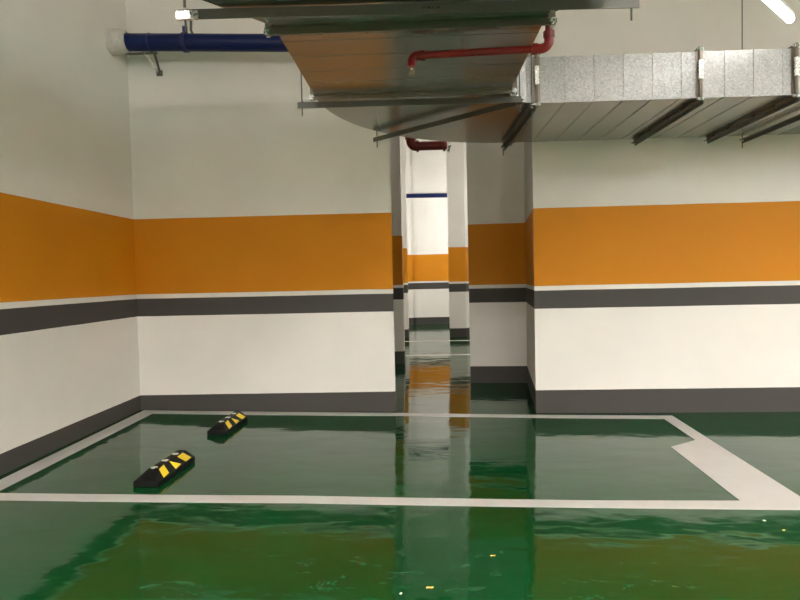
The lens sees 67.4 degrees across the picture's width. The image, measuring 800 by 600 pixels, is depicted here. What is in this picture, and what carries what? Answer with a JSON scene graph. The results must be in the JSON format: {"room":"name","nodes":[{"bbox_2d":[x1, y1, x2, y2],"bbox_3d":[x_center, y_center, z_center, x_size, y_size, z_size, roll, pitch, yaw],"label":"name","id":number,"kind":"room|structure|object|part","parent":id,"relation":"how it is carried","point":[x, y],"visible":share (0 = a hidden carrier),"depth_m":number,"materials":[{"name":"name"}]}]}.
{"room":"parking garage","nodes":[
{"label":"parking garage","id":0,"kind":"room"},
{"bbox_2d":[0,0,140,475],"bbox_3d":[-3.217,-1.273,-1.299,0.220,5.820,15.270,-1,2,2],"label":"wall","id":1,"kind":"structure","parent":0,"point":[69,348],"depth_m":5.09,"materials":[{"name":"paint"}]},
{"bbox_2d":[104,28,131,55],"bbox_3d":[-2.780,-2.556,5.942,0.175,0.248,0.260,-1,2,2],"label":"pipe collar","id":2,"kind":"object","parent":1,"relation":"attached to","point":[113,38],"visible":0.84,"depth_m":5.85,"materials":[{"name":"grey paint"}]},
{"bbox_2d":[125,0,395,411],"bbox_3d":[-1.574,-1.591,6.401,2.951,5.820,0.250,-1,2,2],"label":"wall","id":3,"kind":"structure","parent":0,"point":[263,228],"depth_m":6.31,"materials":[{"name":"paint"}]},
{"bbox_2d":[125,51,162,75],"bbox_3d":[-2.568,-2.409,6.117,0.320,0.149,0.325,-1,2,2],"label":"wall bracket","id":4,"kind":"object","parent":3,"relation":"attached to","point":[159,72],"visible":1,"depth_m":6.04,"materials":[{"name":"metal"}]},
{"bbox_3d":[-2.512,-2.369,6.257,0.060,0.055,0.045,-1,2,2],"label":"plate","id":5,"kind":"part","parent":4,"relation":"part of","materials":[{"name":"metal"}]},
{"bbox_2d":[390,136,404,363],"bbox_3d":[-3.825,-1.671,9.923,7.700,5.820,0.230,-1,2,2],"label":"wall","id":6,"kind":"structure","parent":0,"point":[395,146],"depth_m":9.71,"materials":[{"name":"paint"}]},
{"bbox_2d":[0,324,799,599],"bbox_3d":[0.712,1.325,5.031,17.000,0.352,28.000,-1,2,2],"label":"floor","id":7,"kind":"structure","parent":0,"point":[50,550],"depth_m":3.63,"materials":[{"name":"green paint"}]},
{"bbox_2d":[133,450,194,487],"bbox_3d":[-1.694,1.204,4.343,0.176,0.104,0.580,0,2,5],"label":"wheel stop","id":8,"kind":"object","parent":7,"relation":"on","point":[164,470],"visible":1,"depth_m":4.21,"materials":[{"name":"black rubber"}]},
{"bbox_2d":[207,411,247,435],"bbox_3d":[-1.624,1.154,5.674,0.176,0.104,0.580,0,2,5],"label":"wheel stop","id":9,"kind":"object","parent":7,"relation":"on","point":[223,427],"visible":1,"depth_m":5.53,"materials":[{"name":"rubber"}]},
{"bbox_2d":[0,410,799,509],"bbox_3d":[-0.043,1.212,4.981,5.459,0.092,2.631,-1,2,2],"label":"parking line","id":10,"kind":"object","parent":7,"relation":"on","point":[755,490],"visible":0.98,"depth_m":3.88,"materials":[{"name":"white paint"}]},
{"bbox_2d":[405,354,469,355],"bbox_3d":[1.914,0.965,10.717,8.003,0.002,0.150,-1,2,3],"label":"floor marking","id":11,"kind":"object","parent":7,"relation":"on","point":[438,354],"depth_m":10.78,"materials":[{"name":"white paint"}]},
{"bbox_2d":[405,340,469,341],"bbox_3d":[2.000,0.875,13.114,8.003,0.002,0.150,-1,2,3],"label":"floor marking","id":12,"kind":"object","parent":7,"relation":"on","point":[440,340],"depth_m":13.16,"materials":[{"name":"white paint"}]},
{"bbox_2d":[400,136,408,337],"bbox_3d":[-0.185,-1.905,14.104,0.675,5.820,0.600,-1,2,2],"label":"pillar","id":13,"kind":"structure","parent":0,"point":[402,139],"depth_m":13.82,"materials":[{"name":"paint"}]},
{"bbox_2d":[405,139,449,324],"bbox_3d":[1.116,-2.074,17.956,17.000,5.820,0.500,-1,2,2],"label":"wall","id":14,"kind":"structure","parent":0,"point":[426,170],"depth_m":17.84,"materials":[{"name":"paint"}]},
{"bbox_2d":[446,142,469,336],"bbox_3d":[1.359,-1.938,14.098,0.507,5.820,0.600,-1,2,2],"label":"pillar","id":15,"kind":"structure","parent":0,"point":[456,158],"depth_m":13.83,"materials":[{"name":"paint"}]},
{"bbox_2d":[466,142,526,382],"bbox_3d":[1.367,-1.712,7.923,0.978,5.820,0.250,-1,2,2],"label":"wall","id":16,"kind":"structure","parent":0,"point":[495,181],"depth_m":7.87,"materials":[{"name":"paint"}]},
{"bbox_2d":[524,0,799,412],"bbox_3d":[5.296,-1.757,6.799,7.842,5.820,1.910,-1,2,2],"label":"wall","id":17,"kind":"structure","parent":0,"point":[663,274],"depth_m":6.09,"materials":[{"name":"paint"}]},
{"bbox_3d":[0.583,-4.568,4.815,17.000,0.150,28.000,-1,2,2],"label":"ceiling","id":18,"kind":"structure","parent":0,"visible":0},
{"bbox_2d":[180,0,192,52],"bbox_3d":[-2.112,-3.459,5.884,0.099,2.027,0.188,-1,2,2],"label":"clamp","id":19,"kind":"object","parent":18,"relation":"hanging from","point":[183,32],"visible":0.7,"depth_m":5.88,"materials":[{"name":"grey metal"}]},
{"bbox_2d":[124,33,288,51],"bbox_3d":[-0.978,-2.518,5.879,3.787,0.317,0.174,-1,2,2],"label":"pipe","id":20,"kind":"object","parent":19,"relation":"hanging from","point":[157,42],"visible":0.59,"depth_m":5.85,"materials":[{"name":"blue metal"}]},
{"bbox_2d":[176,0,638,31],"bbox_3d":[0.001,-2.856,2.805,2.197,3.098,0.053,-1,2,1],"label":"hanger","id":21,"kind":"object","parent":18,"relation":"hanging from","point":[184,14],"visible":1,"depth_m":2.85,"materials":[{"name":"metal"}]},
{"bbox_3d":[-1.061,-2.834,2.822,0.009,3.098,0.009,0,2,25],"label":"threaded rod","id":22,"kind":"part","parent":21,"relation":"part of","materials":[{"name":"silver metal"}]},
{"bbox_3d":[-1.012,-1.353,2.854,0.105,0.041,0.020,-1,2,2],"label":"plate","id":23,"kind":"part","parent":21,"relation":"part of","materials":[{"name":"metal"}]},
{"bbox_2d":[203,0,799,145],"bbox_3d":[2.019,-1.663,1.290,6.391,0.608,9.245,-1,2,2],"label":"air duct","id":24,"kind":"object","parent":21,"relation":"hanging from","point":[355,57],"visible":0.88,"depth_m":4.52,"materials":[{"name":"metal"}]},
{"bbox_2d":[631,100,703,145],"bbox_3d":[2.276,-1.508,5.207,0.040,0.030,1.445,-1,2,2],"label":"hanger","id":25,"kind":"object","parent":24,"relation":"attached to","point":[697,103],"visible":1,"depth_m":5.05,"materials":[{"name":"metal"}]},
{"bbox_2d":[705,97,799,143],"bbox_3d":[2.981,-1.523,5.181,0.040,0.030,1.445,-1,2,2],"label":"hanger","id":26,"kind":"object","parent":24,"relation":"attached to","point":[793,100],"visible":1,"depth_m":5.02,"materials":[{"name":"metal"}]},
{"bbox_3d":[1.069,-2.880,2.802,0.009,3.098,0.009,0,2,25],"label":"threaded rod","id":27,"kind":"part","parent":21,"relation":"part of","materials":[{"name":"silver metal"}]},
{"bbox_2d":[297,73,520,115],"bbox_3d":[0.032,-2.905,4.283,1.610,3.110,0.040,-1,2,1],"label":"hanger","id":28,"kind":"object","parent":18,"relation":"hanging from","point":[506,99],"visible":1,"depth_m":4.32,"materials":[{"name":"metal"}]},
{"bbox_3d":[-0.743,-2.889,4.300,0.009,3.110,0.009,-2,2,-20],"label":"threaded rod","id":29,"kind":"part","parent":28,"relation":"part of","materials":[{"name":"silver metal"}]},
{"bbox_2d":[405,137,446,151],"bbox_3d":[0.345,-3.362,8.473,0.593,2.518,0.166,-1,2,2],"label":"pipe","id":30,"kind":"object","parent":18,"relation":"hanging from","point":[413,144],"visible":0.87,"depth_m":8.46,"materials":[{"name":"red metal"}]},
{"bbox_2d":[373,72,524,147],"bbox_3d":[0.300,-2.932,4.861,1.582,3.110,0.040,1,3,45],"label":"hanger","id":31,"kind":"object","parent":18,"relation":"hanging from","point":[503,105],"visible":0.79,"depth_m":4.82,"materials":[{"name":"metal"}]},
{"bbox_3d":[0.842,-2.925,4.327,0.009,3.110,0.009,-2,2,-20],"label":"threaded rod","id":32,"kind":"part","parent":31,"relation":"part of","materials":[{"name":"silver metal"}]},
{"bbox_2d":[407,26,554,75],"bbox_3d":[0.412,-2.848,3.268,0.812,3.167,0.062,-1,2,5],"label":"pipe","id":33,"kind":"object","parent":18,"relation":"hanging from","point":[549,33],"visible":1,"depth_m":3.30,"materials":[{"name":"red metal"}]},
{"bbox_2d":[501,55,535,155],"bbox_3d":[0.980,-2.959,5.191,0.040,3.110,1.460,-1,2,1],"label":"hanger","id":34,"kind":"object","parent":18,"relation":"hanging from","point":[529,112],"visible":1,"depth_m":4.95,"materials":[{"name":"metal"}]},
{"bbox_3d":[0.969,-2.934,4.492,0.009,3.110,0.009,-2,2,-20],"label":"threaded rod","id":35,"kind":"part","parent":34,"relation":"part of","materials":[{"name":"silver metal"}]},
{"bbox_2d":[740,0,799,147],"bbox_3d":[3.303,-3.012,5.113,0.040,3.101,1.475,-1,2,1],"label":"hanger","id":36,"kind":"object","parent":18,"relation":"hanging from","point":[795,118],"visible":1,"depth_m":5.48,"materials":[{"name":"metal"}]},
{"bbox_3d":[3.319,-3.038,5.820,0.009,3.101,0.009,-2,2,-20],"label":"threaded rod","id":37,"kind":"part","parent":36,"relation":"part of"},
{"bbox_2d":[762,0,794,22],"bbox_3d":[2.352,-3.233,3.880,1.195,2.528,0.056,-3,3,-43],"label":"lamp","id":38,"kind":"object","parent":18,"relation":"hanging from","point":[780,7],"visible":1,"depth_m":4.14,"materials":[{"name":"white plastic"}]},
{"bbox_3d":[-7.690,-1.674,12.329,0.200,5.820,11.800,-1,2,2],"label":"wall","id":39,"kind":"structure","parent":0,"visible":0},
{"bbox_2d":[406,193,446,197],"bbox_3d":[1.079,-3.047,17.491,17.022,0.360,0.120,-1,2,2],"label":"pipe","id":40,"kind":"object","parent":39,"relation":"attached to","point":[430,195],"visible":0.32,"depth_m":17.45,"materials":[{"name":"blue metal"}]}
]}

